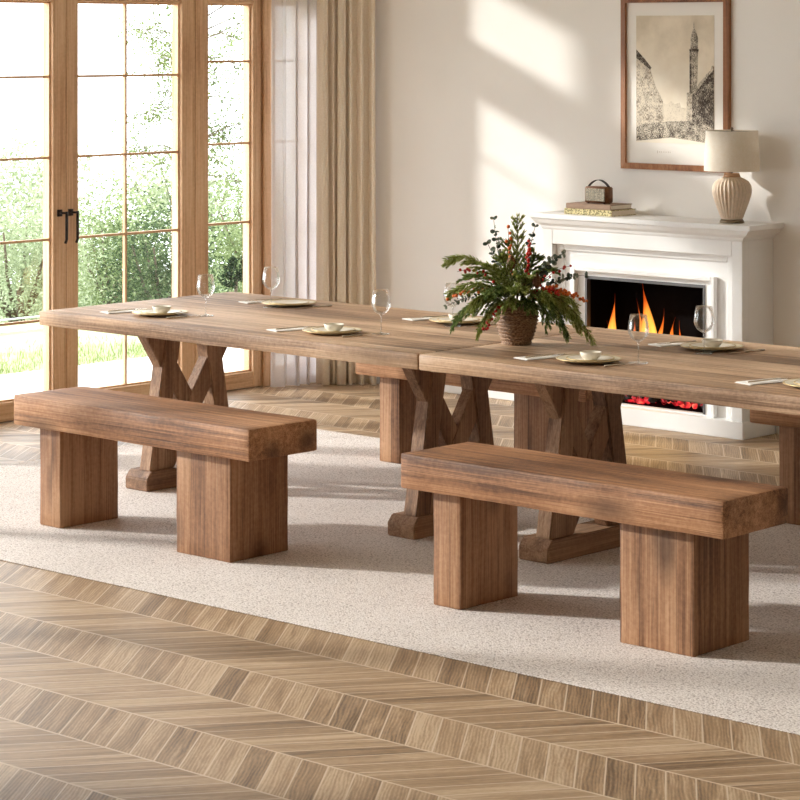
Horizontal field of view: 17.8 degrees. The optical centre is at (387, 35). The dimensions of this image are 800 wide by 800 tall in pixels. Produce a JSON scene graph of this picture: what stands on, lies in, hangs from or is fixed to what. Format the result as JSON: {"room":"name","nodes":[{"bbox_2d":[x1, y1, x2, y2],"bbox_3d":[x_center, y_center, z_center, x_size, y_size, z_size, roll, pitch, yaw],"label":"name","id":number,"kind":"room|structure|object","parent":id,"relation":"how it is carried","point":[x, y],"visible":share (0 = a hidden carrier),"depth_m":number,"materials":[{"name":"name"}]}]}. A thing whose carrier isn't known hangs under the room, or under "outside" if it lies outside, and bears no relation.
{"room":"dining room","nodes":[
{"label":"dining room","id":0,"kind":"room"},
{"bbox_2d":[0,382,799,799],"bbox_3d":[-0.188,1.764,5.608,10.280,0.120,10.790,0,0,43],"label":"floor","id":1,"kind":"structure","parent":0,"point":[108,691],"depth_m":6.45,"materials":[{"name":"brown wood"}]},
{"bbox_2d":[0,429,799,734],"bbox_3d":[0.763,1.703,8.276,5.900,0.003,2.688,0,0,43],"label":"rug","id":2,"kind":"object","parent":1,"relation":"on","point":[341,571],"visible":0.59,"depth_m":7.94,"materials":[{"name":"beige carpet"}]},
{"bbox_2d":[13,386,316,562],"bbox_3d":[-0.769,1.478,8.666,1.182,0.447,0.317,0,0,43],"label":"bench","id":3,"kind":"object","parent":2,"relation":"on","point":[232,463],"visible":1,"depth_m":8.43,"materials":[{"name":"brown wood"}]},
{"bbox_2d":[39,292,604,539],"bbox_3d":[-0.268,1.365,9.297,1.905,0.672,0.993,0,0,43],"label":"dining table","id":4,"kind":"object","parent":2,"relation":"on","point":[234,324],"visible":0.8,"depth_m":9.10,"materials":[{"name":"brown wood"}]},
{"bbox_2d":[101,310,133,313],"bbox_3d":[-0.981,1.027,9.546,0.170,0.003,0.072,0,0,-31],"label":"napkin","id":5,"kind":"object","parent":4,"relation":"on","point":[127,311],"visible":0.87,"depth_m":9.51,"materials":[{"name":"fabric"}]},
{"bbox_2d":[108,308,145,311],"bbox_3d":[-0.969,1.022,9.540,0.157,0.007,0.015,0,0,-31],"label":"fork","id":6,"kind":"object","parent":5,"relation":"on","point":[144,308],"visible":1,"depth_m":9.53,"materials":[{"name":"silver metal"}]},
{"bbox_2d":[132,308,187,316],"bbox_3d":[-0.839,1.022,9.442,0.208,0.013,0.208,0,0,43],"label":"dinner plate","id":7,"kind":"object","parent":4,"relation":"on","point":[139,310],"visible":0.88,"depth_m":9.38,"materials":[{"name":"ceramic"}]},
{"bbox_2d":[140,309,181,313],"bbox_3d":[-0.835,1.020,9.441,0.154,0.011,0.154,0,0,43],"label":"plate","id":8,"kind":"object","parent":7,"relation":"on","point":[148,311],"visible":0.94,"depth_m":9.46,"materials":[{"name":"beige ceramic"}]},
{"bbox_2d":[152,305,170,312],"bbox_3d":[-0.833,1.010,9.442,0.071,0.026,0.071,0,0,43],"label":"bowl","id":9,"kind":"object","parent":8,"relation":"on","point":[157,308],"visible":1,"depth_m":9.42,"materials":[{"name":"beige ceramic"}]},
{"bbox_2d":[167,315,206,318],"bbox_3d":[-0.730,1.026,9.354,0.172,0.007,0.012,0,0,-35],"label":"knife","id":10,"kind":"object","parent":4,"relation":"on","point":[198,315],"visible":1,"depth_m":9.34,"materials":[{"name":"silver metal"}]},
{"bbox_2d":[197,274,214,316],"bbox_3d":[-0.668,0.953,9.407,0.067,0.152,0.067,0,0,43],"label":"wine glass","id":11,"kind":"object","parent":4,"relation":"on","point":[199,275],"visible":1,"depth_m":9.39,"materials":[{"name":"clear glass"}]},
{"bbox_2d":[197,274,214,297],"bbox_3d":[-0.668,0.920,9.407,0.067,0.086,0.067,0,0,43],"label":"glass bowl","id":12,"kind":"object","parent":11,"relation":"on","point":[200,275],"depth_m":9.39,"materials":[{"name":"clear glass"}]},
{"bbox_2d":[239,301,261,303],"bbox_3d":[-0.485,1.027,9.902,0.170,0.003,0.072,0,0,-31],"label":"napkin","id":13,"kind":"object","parent":4,"relation":"on","point":[248,302],"visible":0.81,"depth_m":9.86,"materials":[{"name":"fabric"}]},
{"bbox_2d":[246,298,280,301],"bbox_3d":[-0.479,1.022,9.892,0.157,0.007,0.015,0,0,-31],"label":"fork","id":14,"kind":"object","parent":13,"relation":"on","point":[280,298],"visible":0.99,"depth_m":9.89,"materials":[{"name":"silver metal"}]},
{"bbox_2d":[262,266,279,307],"bbox_3d":[-0.442,0.953,9.706,0.067,0.152,0.067,0,0,43],"label":"wine glass","id":15,"kind":"object","parent":4,"relation":"on","point":[265,268],"visible":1,"depth_m":9.70,"materials":[{"name":"clear glass"}]},
{"bbox_2d":[262,266,279,289],"bbox_3d":[-0.442,0.920,9.706,0.067,0.086,0.067,0,0,43],"label":"glass bowl","id":16,"kind":"object","parent":15,"relation":"on","point":[265,268],"depth_m":9.69,"materials":[{"name":"clear glass"}]},
{"bbox_2d":[267,327,307,331],"bbox_3d":[-0.334,1.027,8.967,0.170,0.003,0.072,0,0,-31],"label":"napkin","id":17,"kind":"object","parent":4,"relation":"on","point":[292,329],"visible":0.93,"depth_m":8.94,"materials":[{"name":"fabric"}]},
{"bbox_2d":[276,326,315,329],"bbox_3d":[-0.322,1.022,8.961,0.157,0.007,0.015,0,0,-31],"label":"fork","id":18,"kind":"object","parent":17,"relation":"on","point":[299,326],"visible":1,"depth_m":8.95,"materials":[{"name":"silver metal"}]},
{"bbox_2d":[262,299,315,306],"bbox_3d":[-0.377,1.022,9.776,0.208,0.013,0.208,0,0,43],"label":"dinner plate","id":19,"kind":"object","parent":4,"relation":"on","point":[266,301],"visible":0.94,"depth_m":9.73,"materials":[{"name":"ceramic"}]},
{"bbox_2d":[269,300,308,304],"bbox_3d":[-0.376,1.020,9.771,0.154,0.011,0.154,0,0,43],"label":"plate","id":20,"kind":"object","parent":19,"relation":"on","point":[281,302],"visible":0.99,"depth_m":9.81,"materials":[{"name":"beige ceramic"}]},
{"bbox_2d":[294,305,331,308],"bbox_3d":[-0.284,1.026,9.678,0.172,0.007,0.012,0,0,-35],"label":"knife","id":21,"kind":"object","parent":4,"relation":"on","point":[323,305],"visible":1,"depth_m":9.69,"materials":[{"name":"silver metal"}]},
{"bbox_2d":[302,326,361,334],"bbox_3d":[-0.192,1.022,8.863,0.208,0.013,0.208,0,0,43],"label":"dinner plate","id":22,"kind":"object","parent":4,"relation":"on","point":[308,329],"visible":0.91,"depth_m":8.81,"materials":[{"name":"ceramic"}]},
{"bbox_2d":[311,327,355,332],"bbox_3d":[-0.188,1.020,8.862,0.154,0.011,0.154,0,0,43],"label":"plate","id":23,"kind":"object","parent":22,"relation":"on","point":[317,329],"visible":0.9,"depth_m":8.88,"materials":[{"name":"beige ceramic"}]},
{"bbox_2d":[324,323,343,330],"bbox_3d":[-0.186,1.010,8.863,0.071,0.026,0.071,0,0,43],"label":"bowl","id":24,"kind":"object","parent":23,"relation":"on","point":[329,326],"visible":1,"depth_m":8.84,"materials":[{"name":"beige ceramic"}]},
{"bbox_2d":[342,333,383,337],"bbox_3d":[-0.084,1.026,8.775,0.172,0.007,0.012,0,0,-35],"label":"knife","id":25,"kind":"object","parent":4,"relation":"on","point":[379,333],"visible":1,"depth_m":8.76,"materials":[{"name":"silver metal"}]},
{"bbox_2d":[371,289,390,334],"bbox_3d":[-0.023,0.953,8.837,0.067,0.152,0.067,0,0,43],"label":"wine glass","id":26,"kind":"object","parent":4,"relation":"on","point":[375,291],"visible":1,"depth_m":8.83,"materials":[{"name":"clear glass"}]},
{"bbox_2d":[371,289,390,314],"bbox_3d":[-0.023,0.920,8.837,0.067,0.086,0.067,0,0,43],"label":"glass bowl","id":27,"kind":"object","parent":26,"relation":"on","point":[375,291],"depth_m":8.82,"materials":[{"name":"clear glass"}]},
{"bbox_2d":[402,317,432,320],"bbox_3d":[0.144,1.027,9.308,0.170,0.003,0.072,0,0,-31],"label":"napkin","id":28,"kind":"object","parent":4,"relation":"on","point":[415,318],"visible":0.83,"depth_m":9.27,"materials":[{"name":"fabric"}]},
{"bbox_2d":[411,315,447,318],"bbox_3d":[0.150,1.022,9.298,0.157,0.007,0.015,0,0,-31],"label":"fork","id":29,"kind":"object","parent":28,"relation":"on","point":[442,315],"visible":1,"depth_m":9.30,"materials":[{"name":"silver metal"}]},
{"bbox_2d":[444,282,461,326],"bbox_3d":[0.231,0.953,9.078,0.067,0.152,0.067,0,0,43],"label":"wine glass","id":30,"kind":"object","parent":4,"relation":"on","point":[449,283],"visible":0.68,"depth_m":9.07,"materials":[{"name":"clear glass"}]},
{"bbox_2d":[444,282,461,306],"bbox_3d":[0.231,0.920,9.078,0.067,0.086,0.067,0,0,43],"label":"glass bowl","id":31,"kind":"object","parent":30,"relation":"on","point":[446,284],"depth_m":9.07,"materials":[{"name":"clear glass"}]},
{"bbox_2d":[429,316,482,324],"bbox_3d":[0.252,1.022,9.182,0.208,0.013,0.208,0,0,43],"label":"dinner plate","id":32,"kind":"object","parent":4,"relation":"on","point":[434,319],"visible":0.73,"depth_m":9.12,"materials":[{"name":"ceramic"}]},
{"bbox_2d":[437,317,479,321],"bbox_3d":[0.253,1.020,9.178,0.154,0.011,0.154,0,0,43],"label":"plate","id":33,"kind":"object","parent":32,"relation":"on","point":[444,319],"visible":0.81,"depth_m":9.20,"materials":[{"name":"beige ceramic"}]},
{"bbox_2d":[448,313,466,320],"bbox_3d":[0.252,1.010,9.176,0.071,0.026,0.071,0,0,43],"label":"bowl","id":34,"kind":"object","parent":33,"relation":"on","point":[451,315],"visible":0.44,"depth_m":9.16,"materials":[{"name":"beige ceramic"}]},
{"bbox_2d":[355,362,593,463],"bbox_3d":[0.408,1.478,10.000,1.182,0.447,0.317,0,0,43],"label":"bench","id":35,"kind":"object","parent":2,"relation":"on","point":[398,400],"visible":0.19,"depth_m":10.14,"materials":[{"name":"brown wood"}]},
{"bbox_2d":[400,442,787,656],"bbox_3d":[0.577,1.478,7.412,1.182,0.447,0.317,0,0,43],"label":"bench","id":36,"kind":"object","parent":2,"relation":"on","point":[684,537],"visible":1,"depth_m":7.18,"materials":[{"name":"brown wood"}]},
{"bbox_2d":[419,328,799,563],"bbox_3d":[1.135,1.365,8.003,1.905,0.672,0.992,0,0,43],"label":"dining table","id":37,"kind":"object","parent":2,"relation":"on","point":[677,373],"visible":0.88,"depth_m":8.25,"materials":[{"name":"brown wood"}]},
{"bbox_2d":[441,212,596,345],"bbox_3d":[0.435,0.810,8.522,0.518,0.438,0.318,0,0,-5],"label":"centrepiece","id":38,"kind":"object","parent":37,"relation":"on","point":[516,320],"visible":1,"depth_m":8.48,"materials":[{"name":"green plant"}]},
{"bbox_2d":[495,302,538,345],"bbox_3d":[0.431,0.961,8.547,0.151,0.136,0.151,0,0,43],"label":"basket","id":39,"kind":"object","parent":38,"relation":"on","point":[516,328],"depth_m":8.49,"materials":[{"name":"brown wicker"}]},
{"bbox_2d":[515,355,559,360],"bbox_3d":[0.493,1.027,8.187,0.170,0.003,0.072,0,0,-31],"label":"napkin","id":40,"kind":"object","parent":37,"relation":"on","point":[552,356],"visible":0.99,"depth_m":8.16,"materials":[{"name":"fabric"}]},
{"bbox_2d":[525,353,565,357],"bbox_3d":[0.505,1.022,8.180,0.157,0.007,0.015,0,0,-31],"label":"fork","id":41,"kind":"object","parent":40,"relation":"on","point":[564,353],"visible":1,"depth_m":8.17,"materials":[{"name":"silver metal"}]},
{"bbox_2d":[556,354,621,363],"bbox_3d":[0.635,1.022,8.083,0.208,0.013,0.208,0,0,43],"label":"dinner plate","id":42,"kind":"object","parent":37,"relation":"on","point":[561,357],"visible":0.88,"depth_m":8.05,"materials":[{"name":"ceramic"}]},
{"bbox_2d":[566,355,614,361],"bbox_3d":[0.639,1.020,8.081,0.154,0.011,0.154,0,0,43],"label":"plate","id":43,"kind":"object","parent":42,"relation":"on","point":[571,357],"visible":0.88,"depth_m":8.09,"materials":[{"name":"beige ceramic"}]},
{"bbox_2d":[580,350,601,359],"bbox_3d":[0.641,1.010,8.083,0.071,0.026,0.071,0,0,43],"label":"bowl","id":44,"kind":"object","parent":43,"relation":"on","point":[586,354],"visible":1,"depth_m":8.06,"materials":[{"name":"beige ceramic"}]},
{"bbox_2d":[604,362,646,366],"bbox_3d":[0.743,1.026,7.994,0.172,0.007,0.012,0,0,-35],"label":"knife","id":45,"kind":"object","parent":37,"relation":"on","point":[611,365],"visible":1,"depth_m":7.98,"materials":[{"name":"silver metal"}]},
{"bbox_2d":[628,314,648,363],"bbox_3d":[0.788,0.953,8.056,0.067,0.152,0.067,0,0,43],"label":"wine glass","id":46,"kind":"object","parent":37,"relation":"on","point":[644,316],"visible":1,"depth_m":8.04,"materials":[{"name":"clear glass"}]},
{"bbox_2d":[628,314,648,341],"bbox_3d":[0.788,0.920,8.056,0.067,0.086,0.067,0,0,43],"label":"glass bowl","id":47,"kind":"object","parent":46,"relation":"on","point":[644,316],"depth_m":8.04,"materials":[{"name":"clear glass"}]},
{"bbox_2d":[648,342,681,346],"bbox_3d":[0.957,1.027,8.538,0.170,0.003,0.072,0,0,-31],"label":"napkin","id":48,"kind":"object","parent":37,"relation":"on","point":[654,344],"visible":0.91,"depth_m":8.51,"materials":[{"name":"fabric"}]},
{"bbox_2d":[657,340,695,343],"bbox_3d":[0.963,1.022,8.528,0.157,0.007,0.015,0,0,-31],"label":"fork","id":49,"kind":"object","parent":48,"relation":"on","point":[693,340],"visible":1,"depth_m":8.53,"materials":[{"name":"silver metal"}]},
{"bbox_2d":[694,305,714,353],"bbox_3d":[1.026,0.953,8.304,0.067,0.152,0.067,0,0,43],"label":"wine glass","id":50,"kind":"object","parent":37,"relation":"on","point":[698,307],"visible":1,"depth_m":8.29,"materials":[{"name":"clear glass"}]},
{"bbox_2d":[694,305,714,332],"bbox_3d":[1.026,0.920,8.304,0.067,0.086,0.067,0,0,43],"label":"glass bowl","id":51,"kind":"object","parent":50,"relation":"on","point":[698,307],"depth_m":8.29,"materials":[{"name":"clear glass"}]},
{"bbox_2d":[680,341,743,350],"bbox_3d":[1.065,1.022,8.411,0.208,0.013,0.208,0,0,43],"label":"dinner plate","id":52,"kind":"object","parent":37,"relation":"on","point":[686,345],"visible":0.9,"depth_m":8.37,"materials":[{"name":"ceramic"}]},
{"bbox_2d":[689,342,735,348],"bbox_3d":[1.066,1.020,8.407,0.154,0.011,0.154,0,0,43],"label":"plate","id":53,"kind":"object","parent":52,"relation":"on","point":[699,344],"visible":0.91,"depth_m":8.43,"materials":[{"name":"beige ceramic"}]},
{"bbox_2d":[702,338,722,347],"bbox_3d":[1.065,1.010,8.406,0.071,0.026,0.071,0,0,43],"label":"bowl","id":54,"kind":"object","parent":53,"relation":"on","point":[708,342],"visible":0.99,"depth_m":8.38,"materials":[{"name":"beige ceramic"}]},
{"bbox_2d":[725,349,764,353],"bbox_3d":[1.158,1.026,8.314,0.172,0.007,0.012,0,0,-35],"label":"knife","id":55,"kind":"object","parent":37,"relation":"on","point":[757,349],"visible":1,"depth_m":8.33,"materials":[{"name":"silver metal"}]},
{"bbox_2d":[735,378,787,384],"bbox_3d":[1.120,1.027,7.608,0.170,0.003,0.072,0,0,-31],"label":"napkin","id":56,"kind":"object","parent":37,"relation":"on","point":[781,380],"visible":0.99,"depth_m":7.58,"materials":[{"name":"fabric"}]},
{"bbox_2d":[748,378,790,382],"bbox_3d":[1.132,1.022,7.602,0.157,0.007,0.015,0,0,-31],"label":"fork","id":57,"kind":"object","parent":56,"relation":"on","point":[772,378],"visible":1,"depth_m":7.59,"materials":[{"name":"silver metal"}]},
{"bbox_2d":[783,378,799,387],"bbox_3d":[1.262,1.022,7.504,0.208,0.013,0.208,0,0,43],"label":"dinner plate","id":58,"kind":"object","parent":37,"relation":"on","point":[790,382],"visible":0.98,"depth_m":7.53,"materials":[{"name":"ceramic"}]},
{"bbox_2d":[749,409,799,524],"bbox_3d":[1.808,1.478,8.708,1.182,0.447,0.317,0,0,43],"label":"bench","id":59,"kind":"object","parent":2,"relation":"on","point":[789,424],"visible":0.51,"depth_m":8.92,"materials":[{"name":"brown wood"}]},
{"bbox_2d":[529,210,784,439],"bbox_3d":[1.165,1.252,11.247,1.201,0.904,0.263,0,0,43],"label":"fireplace","id":60,"kind":"object","parent":1,"relation":"on","point":[662,268],"visible":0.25,"depth_m":11.13,"materials":[{"name":"white paint"}]},
{"bbox_2d":[564,208,635,216],"bbox_3d":[0.951,0.787,11.468,0.268,0.026,0.180,0,0,43],"label":"book","id":61,"kind":"object","parent":60,"relation":"on","point":[624,212],"visible":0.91,"depth_m":11.39,"materials":[{"name":"fabric"}]},
{"bbox_2d":[566,201,631,210],"bbox_3d":[0.946,0.762,11.466,0.252,0.023,0.160,0,0,43],"label":"book","id":62,"kind":"object","parent":61,"relation":"on","point":[577,205],"visible":0.94,"depth_m":11.40,"materials":[{"name":"brown paper"}]},
{"bbox_2d":[585,179,612,203],"bbox_3d":[0.942,0.696,11.440,0.124,0.107,0.056,0,0,43],"label":"radio","id":63,"kind":"object","parent":62,"relation":"on","point":[593,194],"visible":1,"depth_m":11.41,"materials":[{"name":"brown wood"}]},
{"bbox_2d":[585,188,604,201],"bbox_3d":[0.925,0.710,11.422,0.108,0.056,0.004,0,0,43],"label":"grille","id":64,"kind":"object","parent":63,"relation":"attached to","point":[591,194],"depth_m":11.42,"materials":[{"name":"beige fabric"}]},
{"bbox_2d":[529,210,784,230],"bbox_3d":[1.165,0.811,11.247,1.201,0.022,0.263,0,0,43],"label":"mantel shelf","id":65,"kind":"object","parent":60,"relation":"attached to","point":[637,222],"depth_m":11.18,"materials":[{"name":"white paint"}]},
{"bbox_2d":[704,127,759,223],"bbox_3d":[1.472,0.596,10.956,0.239,0.408,0.239,0,0,43],"label":"table lamp","id":66,"kind":"object","parent":60,"relation":"on","point":[731,150],"visible":1,"depth_m":10.88,"materials":[{"name":"beige ceramic"}]},
{"bbox_2d":[375,0,799,433],"bbox_3d":[3.476,-0.096,9.432,10.480,3.600,0.200,0,0,43],"label":"wall","id":67,"kind":"structure","parent":0,"point":[485,109],"depth_m":11.93,"materials":[{"name":"paint"}]},
{"bbox_2d":[376,377,778,433],"bbox_3d":[3.407,1.667,9.350,10.070,0.075,0.014,0,0,43],"label":"baseboard","id":68,"kind":"structure","parent":67,"relation":"attached to","point":[448,388],"depth_m":12.03,"materials":[{"name":"white paint"}]},
{"bbox_2d":[621,0,730,172],"bbox_3d":[1.268,0.211,11.316,0.588,0.770,0.024,0,0,43],"label":"framed print","id":69,"kind":"object","parent":67,"relation":"attached to","point":[676,54],"visible":0.98,"depth_m":11.32,"materials":[{"name":"beige paper"}]},
{"bbox_3d":[-3.960,-0.096,8.951,0.200,3.600,10.590,0,0,43],"label":"wall","id":70,"kind":"structure","parent":0,"visible":0},
{"bbox_2d":[0,0,67,421],"bbox_3d":[-1.717,0.760,11.262,0.115,1.881,0.759,0,0,43],"label":"door","id":71,"kind":"structure","parent":70,"relation":"in","point":[55,216],"depth_m":11.49,"materials":[{"name":"brown wood"}]},
{"bbox_2d":[66,0,192,394],"bbox_3d":[-1.195,0.760,11.828,0.115,1.881,0.776,0,0,43],"label":"door","id":72,"kind":"structure","parent":70,"relation":"in","point":[182,10],"depth_m":11.95,"materials":[{"name":"brown wood"}]},
{"bbox_2d":[193,0,261,386],"bbox_3d":[-1.362,0.474,11.697,0.096,2.460,2.910,0,0,43],"label":"frame","id":73,"kind":"object","parent":70,"relation":"attached to","point":[193,0],"visible":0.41,"depth_m":12.11,"materials":[{"name":"brown wood"}]},
{"bbox_2d":[195,0,260,390],"bbox_3d":[-0.788,0.760,12.299,0.075,1.881,0.437,0,0,43],"label":"window","id":74,"kind":"structure","parent":70,"relation":"in","point":[250,376],"depth_m":12.39,"materials":[{"name":"brown wood"}]},
{"bbox_2d":[262,0,269,386],"bbox_3d":[-0.590,0.464,12.448,0.014,2.480,0.044,0,0,43],"label":"trim","id":75,"kind":"structure","parent":70,"relation":"attached to","point":[265,3],"depth_m":12.44,"materials":[{"name":"brown wood"}]},
{"bbox_2d":[270,0,270,384],"bbox_3d":[-0.496,0.760,12.616,0.075,1.881,0.325,0,0,43],"label":"window","id":76,"kind":"structure","parent":70,"relation":"in","point":[270,0],"depth_m":12.48,"materials":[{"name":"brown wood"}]},
{"bbox_3d":[-1.278,-0.956,11.586,0.172,0.024,3.000,0,0,43],"label":"curtain rod","id":77,"kind":"object","parent":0,"visible":0},
{"bbox_2d":[271,0,316,386],"bbox_3d":[-0.405,0.393,12.527,0.080,2.617,0.408,0,0,43],"label":"sheer curtain","id":78,"kind":"object","parent":77,"relation":"hanging from","point":[293,22],"visible":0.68,"depth_m":12.46,"materials":[{"name":"white fabric"}]},
{"bbox_2d":[316,0,375,384],"bbox_3d":[-0.203,0.392,12.500,0.293,2.616,0.088,0,0,-3],"label":"linen curtain","id":79,"kind":"object","parent":77,"relation":"hanging from","point":[345,74],"visible":0.91,"depth_m":12.49,"materials":[{"name":"beige fabric"}]},
{"label":"outside","id":80,"kind":"structure","parent":0,"visible":0},
{"bbox_2d":[0,265,234,322],"bbox_3d":[-5.234,4.031,40.197,37.800,4.476,80.000,0,0,43],"label":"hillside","id":81,"kind":"structure","parent":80,"point":[226,265],"depth_m":61.59,"materials":[{"name":"green plant"}]},
{"bbox_2d":[0,135,122,322],"bbox_3d":[-3.267,2.440,21.923,2.003,3.185,1.788,0,0,13],"label":"bush","id":82,"kind":"object","parent":81,"relation":"on","point":[14,307],"visible":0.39,"depth_m":21.81,"materials":[{"name":"green plant"}]},
{"bbox_2d":[0,127,149,322],"bbox_3d":[-5.509,3.557,39.669,3.837,4.529,4.018,0,0,-17],"label":"leafy tree","id":83,"kind":"object","parent":81,"relation":"on","point":[9,184],"visible":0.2,"depth_m":39.50,"materials":[{"name":"green plant"}]},
{"bbox_2d":[2,184,164,319],"bbox_3d":[-3.394,3.367,28.665,2.168,3.449,1.994,0,0,-23],"label":"leafy tree","id":84,"kind":"object","parent":81,"relation":"on","point":[83,208],"visible":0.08,"depth_m":28.53,"materials":[{"name":"green plant"}]},
{"bbox_2d":[29,159,171,309],"bbox_3d":[-2.821,2.961,25.992,1.647,3.438,1.752,0,0,-3],"label":"leafy tree","id":85,"kind":"object","parent":81,"relation":"on","point":[88,203],"visible":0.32,"depth_m":25.76,"materials":[{"name":"green plant"}]},
{"bbox_2d":[81,164,242,305],"bbox_3d":[-1.988,2.595,23.235,1.627,2.875,1.632,0,0,14],"label":"bush","id":86,"kind":"object","parent":81,"relation":"on","point":[153,273],"visible":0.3,"depth_m":23.05,"materials":[{"name":"green plant"}]},
{"bbox_2d":[83,132,242,296],"bbox_3d":[-3.179,3.693,42.457,4.058,4.258,3.828,0,0,12],"label":"leafy tree","id":87,"kind":"object","parent":81,"relation":"on","point":[155,189],"visible":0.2,"depth_m":42.16,"materials":[{"name":"green plant"}]},
{"bbox_2d":[102,4,242,204],"bbox_3d":[-1.364,0.727,18.313,1.426,3.201,1.415,0,0,4],"label":"slender tree","id":88,"kind":"object","parent":81,"relation":"on","point":[167,44],"visible":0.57,"depth_m":18.35,"materials":[{"name":"green plant"}]},
{"bbox_2d":[208,157,242,292],"bbox_3d":[-1.207,2.895,27.022,2.150,3.434,2.172,0,0,-37],"label":"leafy tree","id":89,"kind":"object","parent":81,"relation":"on","point":[231,246],"visible":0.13,"depth_m":26.83,"materials":[{"name":"green plant"}]},
{"bbox_2d":[217,256,242,291],"bbox_3d":[-1.031,1.737,17.451,0.270,0.485,0.214,0,0,0],"label":"shrub","id":90,"kind":"object","parent":81,"relation":"on","point":[238,276],"visible":0.79,"depth_m":17.42,"materials":[{"name":"green plant"}]},
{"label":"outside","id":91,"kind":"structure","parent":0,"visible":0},
{"bbox_2d":[0,322,147,374],"bbox_3d":[-2.518,1.847,13.886,1.869,0.215,23.000,0,0,43],"label":"lawn","id":92,"kind":"structure","parent":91,"point":[17,341],"depth_m":14.42,"materials":[{"name":"green plant"}]},
{"bbox_2d":[0,315,42,333],"bbox_3d":[-2.569,1.695,14.545,0.012,0.091,4.100,0,0,43],"label":"rail","id":93,"kind":"object","parent":92,"relation":"on","point":[28,317],"visible":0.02,"depth_m":14.99,"materials":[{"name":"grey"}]},
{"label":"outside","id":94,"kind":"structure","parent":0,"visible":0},
{"bbox_2d":[0,347,242,399],"bbox_3d":[-3.067,1.794,10.991,1.249,0.120,18.000,0,0,43],"label":"terrace","id":95,"kind":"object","parent":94,"point":[138,369],"depth_m":13.11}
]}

